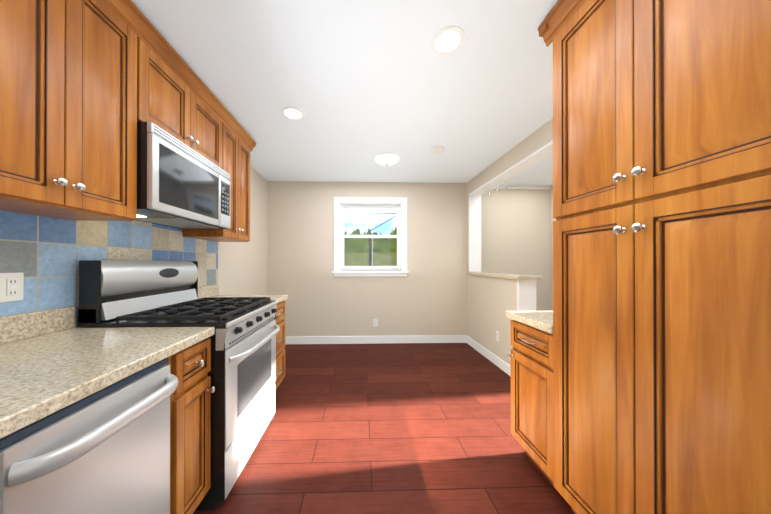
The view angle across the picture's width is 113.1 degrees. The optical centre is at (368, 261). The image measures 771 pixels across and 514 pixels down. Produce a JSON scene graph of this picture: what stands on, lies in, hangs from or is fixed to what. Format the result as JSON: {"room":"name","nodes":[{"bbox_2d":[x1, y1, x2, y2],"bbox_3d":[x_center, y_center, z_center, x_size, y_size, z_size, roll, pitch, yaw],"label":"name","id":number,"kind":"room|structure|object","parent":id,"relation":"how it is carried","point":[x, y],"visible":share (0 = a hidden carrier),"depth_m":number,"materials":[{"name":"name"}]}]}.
{"room":"kitchen","nodes":[
{"label":"kitchen","id":0,"kind":"room"},
{"bbox_2d":[218,166,266,294],"bbox_3d":[-1.530,0.002,1.073,0.150,2.470,5.850,0,0,-2],"label":"wall","id":1,"kind":"structure","parent":0,"point":[242,268],"depth_m":3.29,"materials":[{"name":"beige paint"}]},
{"bbox_2d":[0,0,136,220],"bbox_3d":[-1.264,-0.664,0.645,0.350,0.920,1.215,0,0,-2],"label":"upper cabinet","id":2,"kind":"object","parent":1,"relation":"attached to","point":[68,109],"visible":1,"depth_m":0.96,"materials":[{"name":"brown wood"}]},
{"bbox_2d":[103,0,255,151],"bbox_3d":[-1.282,-1.167,1.309,0.351,0.090,2.540,0,0,-2],"label":"crown molding","id":3,"kind":"structure","parent":2,"relation":"on","point":[133,18],"depth_m":1.47,"materials":[{"name":"brown wood"}]},
{"bbox_2d":[0,210,217,327],"bbox_3d":[-1.450,0.037,0.960,0.003,0.600,3.120,0,0,-2],"label":"tile backsplash","id":4,"kind":"structure","parent":1,"relation":"attached to","point":[45,255],"depth_m":1.24,"materials":[{"name":"blue tile"}]},
{"bbox_2d":[0,272,23,302],"bbox_3d":[-1.445,0.102,1.030,0.011,0.116,0.072,0,0,-2],"label":"outlet","id":5,"kind":"object","parent":4,"relation":"attached to","point":[11,286],"visible":1,"depth_m":1.03,"materials":[{"name":"white plastic"}]},
{"bbox_2d":[137,38,221,168],"bbox_3d":[-1.293,-0.911,1.639,0.350,0.420,0.762,0,0,-2],"label":"upper cabinet","id":6,"kind":"object","parent":1,"relation":"attached to","point":[169,101],"visible":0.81,"depth_m":1.50,"materials":[{"name":"brown wood"}]},
{"bbox_2d":[134,121,230,228],"bbox_3d":[-1.275,-0.476,1.638,0.384,0.439,0.758,0,0,-2],"label":"microwave","id":7,"kind":"object","parent":6,"relation":"attached to","point":[180,185],"visible":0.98,"depth_m":1.47,"materials":[{"name":"silver metal"}]},
{"bbox_2d":[182,123,249,241],"bbox_3d":[-1.311,-0.659,2.276,0.350,0.920,0.503,0,0,-2],"label":"upper cabinet","id":8,"kind":"object","parent":1,"relation":"attached to","point":[235,157],"visible":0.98,"depth_m":2.25,"materials":[{"name":"brown wood"}]},
{"bbox_2d":[131,0,557,185],"bbox_3d":[0.831,-1.282,1.246,5.180,0.100,6.350,0,0,-2],"label":"ceiling","id":9,"kind":"structure","parent":0,"point":[361,84],"depth_m":1.72,"materials":[{"name":"white paint"}]},
{"bbox_2d":[281,107,304,119],"bbox_3d":[-0.629,-1.226,2.109,0.184,0.007,0.184,0,0,-2],"label":"recessed light","id":10,"kind":"object","parent":9,"relation":"in","point":[292,113],"visible":1,"depth_m":2.10,"materials":[{"name":"white"}]},
{"bbox_2d":[375,153,398,165],"bbox_3d":[0.211,-1.174,2.964,0.284,0.106,0.284,0,0,-2],"label":"dome light","id":11,"kind":"object","parent":9,"relation":"attached to","point":[386,159],"visible":1,"depth_m":2.89,"materials":[{"name":"white glass"}]},
{"bbox_2d":[431,146,443,153],"bbox_3d":[0.747,-1.209,2.759,0.136,0.036,0.136,0,0,-2],"label":"smoke detector","id":12,"kind":"object","parent":9,"relation":"attached to","point":[437,149],"visible":1,"depth_m":2.73,"materials":[{"name":"white plastic"}]},
{"bbox_2d":[431,26,464,54],"bbox_3d":[0.439,-1.228,1.420,0.184,0.007,0.184,0,0,-2],"label":"recessed light","id":13,"kind":"object","parent":9,"relation":"in","point":[447,40],"visible":1,"depth_m":1.41,"materials":[{"name":"white"}]},
{"bbox_2d":[267,181,466,336],"bbox_3d":[0.071,0.012,3.971,3.220,2.470,0.150,0,0,-2],"label":"wall","id":14,"kind":"structure","parent":0,"point":[427,295],"depth_m":3.89,"materials":[{"name":"beige paint"}]},
{"bbox_2d":[332,197,408,276],"bbox_3d":[0.024,-0.381,3.949,1.164,1.212,0.195,0,0,-2],"label":"window","id":15,"kind":"structure","parent":14,"relation":"in","point":[341,204],"depth_m":3.90,"materials":[{"name":"white"}]},
{"bbox_2d":[373,319,377,326],"bbox_3d":[0.098,0.931,3.889,0.072,0.116,0.009,0,0,-2],"label":"electrical outlet","id":16,"kind":"object","parent":14,"relation":"attached to","point":[375,322],"visible":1,"depth_m":3.89,"materials":[{"name":"white plastic"}]},
{"bbox_2d":[285,335,465,343],"bbox_3d":[-0.011,1.189,3.882,3.050,0.115,0.017,0,0,-2],"label":"baseboard","id":17,"kind":"structure","parent":14,"relation":"attached to","point":[426,338],"depth_m":3.88,"materials":[{"name":"white wood"}]},
{"bbox_2d":[193,343,573,513],"bbox_3d":[0.831,1.278,1.238,5.180,0.080,6.350,0,0,-2],"label":"floor","id":18,"kind":"structure","parent":0,"point":[406,428],"depth_m":1.75,"materials":[{"name":"brown wood"}]},
{"bbox_2d":[0,358,178,513],"bbox_3d":[-1.038,0.800,0.691,0.722,0.872,0.562,0,0,-2],"label":"dishwasher","id":19,"kind":"object","parent":18,"relation":"on","point":[106,450],"visible":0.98,"depth_m":0.70,"materials":[{"name":"silver metal"}]},
{"bbox_2d":[78,260,279,510],"bbox_3d":[-1.047,0.615,1.641,0.789,1.248,0.758,0,0,-2],"label":"range","id":20,"kind":"object","parent":18,"relation":"on","point":[138,293],"visible":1,"depth_m":1.41,"materials":[{"name":"silver metal"}]},
{"bbox_2d":[167,338,215,513],"bbox_3d":[-1.097,0.800,1.113,0.710,0.874,0.277,0,0,-2],"label":"base cabinet","id":21,"kind":"object","parent":18,"relation":"on","point":[190,437],"visible":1,"depth_m":1.11,"materials":[{"name":"brown wood"}]},
{"bbox_2d":[276,301,284,388],"bbox_3d":[-1.131,0.804,2.254,0.708,0.874,0.457,0,0,-2],"label":"drawers","id":22,"kind":"object","parent":18,"relation":"on","point":[280,346],"visible":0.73,"depth_m":2.34,"materials":[{"name":"brown wood"}]},
{"bbox_2d":[198,285,287,303],"bbox_3d":[-1.140,0.293,2.267,0.691,0.144,0.484,0,0,-2],"label":"countertop","id":23,"kind":"structure","parent":22,"relation":"on","point":[209,291],"depth_m":2.39,"materials":[{"name":"stone"}]},
{"bbox_2d":[507,320,553,485],"bbox_3d":[1.236,0.801,1.475,0.690,0.874,0.383,0,0,-2],"label":"base cabinet","id":24,"kind":"object","parent":18,"relation":"on","point":[531,357],"visible":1,"depth_m":1.44,"materials":[{"name":"brown wood"}]},
{"bbox_2d":[506,311,552,333],"bbox_3d":[1.243,0.343,1.487,0.674,0.040,0.402,0,0,-2],"label":"countertop","id":25,"kind":"structure","parent":24,"relation":"on","point":[542,320],"depth_m":1.48,"materials":[{"name":"stone"}]},
{"bbox_2d":[538,0,770,513],"bbox_3d":[1.244,0.009,0.915,0.706,2.455,0.832,0,0,-2],"label":"pantry","id":26,"kind":"object","parent":18,"relation":"on","point":[662,257],"visible":1,"depth_m":0.82,"materials":[{"name":"brown wood"}]},
{"bbox_3d":[-1.079,0.796,-0.094,0.676,0.874,0.996,0,0,-2],"label":"base cabinet","id":27,"kind":"object","parent":18,"relation":"on","visible":0},
{"bbox_2d":[0,306,214,438],"bbox_3d":[-1.084,0.287,0.333,0.691,0.144,1.846,0,0,-2],"label":"countertop","id":28,"kind":"structure","parent":27,"relation":"on","point":[52,361],"depth_m":0.87,"materials":[{"name":"stone"}]},
{"bbox_2d":[467,118,552,364],"bbox_3d":[1.679,0.002,1.167,0.170,2.470,5.550,0,0,-2],"label":"wall","id":29,"kind":"structure","parent":0,"point":[491,301],"depth_m":3.09,"materials":[{"name":"beige paint"}]},
{"bbox_2d":[466,335,510,375],"bbox_3d":[1.525,1.187,3.274,0.014,0.115,1.260,0,0,-2],"label":"baseboard","id":30,"kind":"structure","parent":29,"relation":"attached to","point":[501,364],"depth_m":3.18,"materials":[{"name":"white wood"}]},
{"bbox_2d":[496,330,499,341],"bbox_3d":[1.535,0.884,3.035,0.009,0.116,0.072,0,0,-2],"label":"electrical outlet","id":31,"kind":"object","parent":29,"relation":"attached to","point":[497,336],"visible":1,"depth_m":3.03,"materials":[{"name":"white plastic"}]},
{"bbox_2d":[485,178,510,196],"bbox_3d":[1.683,-0.953,3.346,0.025,0.105,0.600,0,0,-2],"label":"hooks","id":32,"kind":"object","parent":29,"relation":"attached to","point":[499,184],"visible":1,"depth_m":3.32,"materials":[{"name":"white metal"}]},
{"bbox_2d":[468,272,541,279],"bbox_3d":[1.619,0.164,3.205,0.240,0.040,1.250,0,0,-2],"label":"sill","id":33,"kind":"structure","parent":29,"relation":"on","point":[513,276],"depth_m":2.84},
{"bbox_2d":[469,141,552,310],"bbox_3d":[1.632,0.108,2.771,0.186,2.270,2.160,0,0,-2],"label":"trim","id":34,"kind":"structure","parent":29,"relation":"attached to","point":[526,295],"depth_m":3.00,"materials":[{"name":"white"}]},
{"bbox_2d":[481,189,549,310],"bbox_3d":[2.406,0.012,4.189,1.460,2.470,0.150,0,0,-2],"label":"wall","id":35,"kind":"structure","parent":0,"point":[515,231],"depth_m":4.12,"materials":[{"name":"beige paint"}]},
{"bbox_2d":[494,185,551,189],"bbox_3d":[2.309,-1.198,4.090,1.260,0.050,0.050,0,0,-2],"label":"crown molding","id":36,"kind":"structure","parent":35,"relation":"attached to","point":[525,187],"depth_m":4.07,"materials":[{"name":"white wood"}]},
{"bbox_2d":[550,186,555,310],"bbox_3d":[3.094,0.003,1.358,0.150,2.470,5.850,0,0,-2],"label":"wall","id":37,"kind":"structure","parent":0,"point":[552,219],"depth_m":4.10,"materials":[{"name":"beige paint"}]},
{"label":"outside","id":38,"kind":"structure","parent":0,"visible":0},
{"bbox_2d":[344,208,396,265],"bbox_3d":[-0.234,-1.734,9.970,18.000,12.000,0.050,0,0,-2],"label":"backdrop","id":39,"kind":"structure","parent":38,"point":[381,253],"depth_m":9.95,"materials":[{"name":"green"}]},
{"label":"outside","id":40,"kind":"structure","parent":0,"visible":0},
{"bbox_2d":[351,213,396,265],"bbox_3d":[-0.176,0.105,7.969,10.000,4.310,2.082,0,0,-2],"label":"pole","id":41,"kind":"object","parent":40,"point":[370,250],"depth_m":8.88,"materials":[{"name":"black metal"}]}
]}

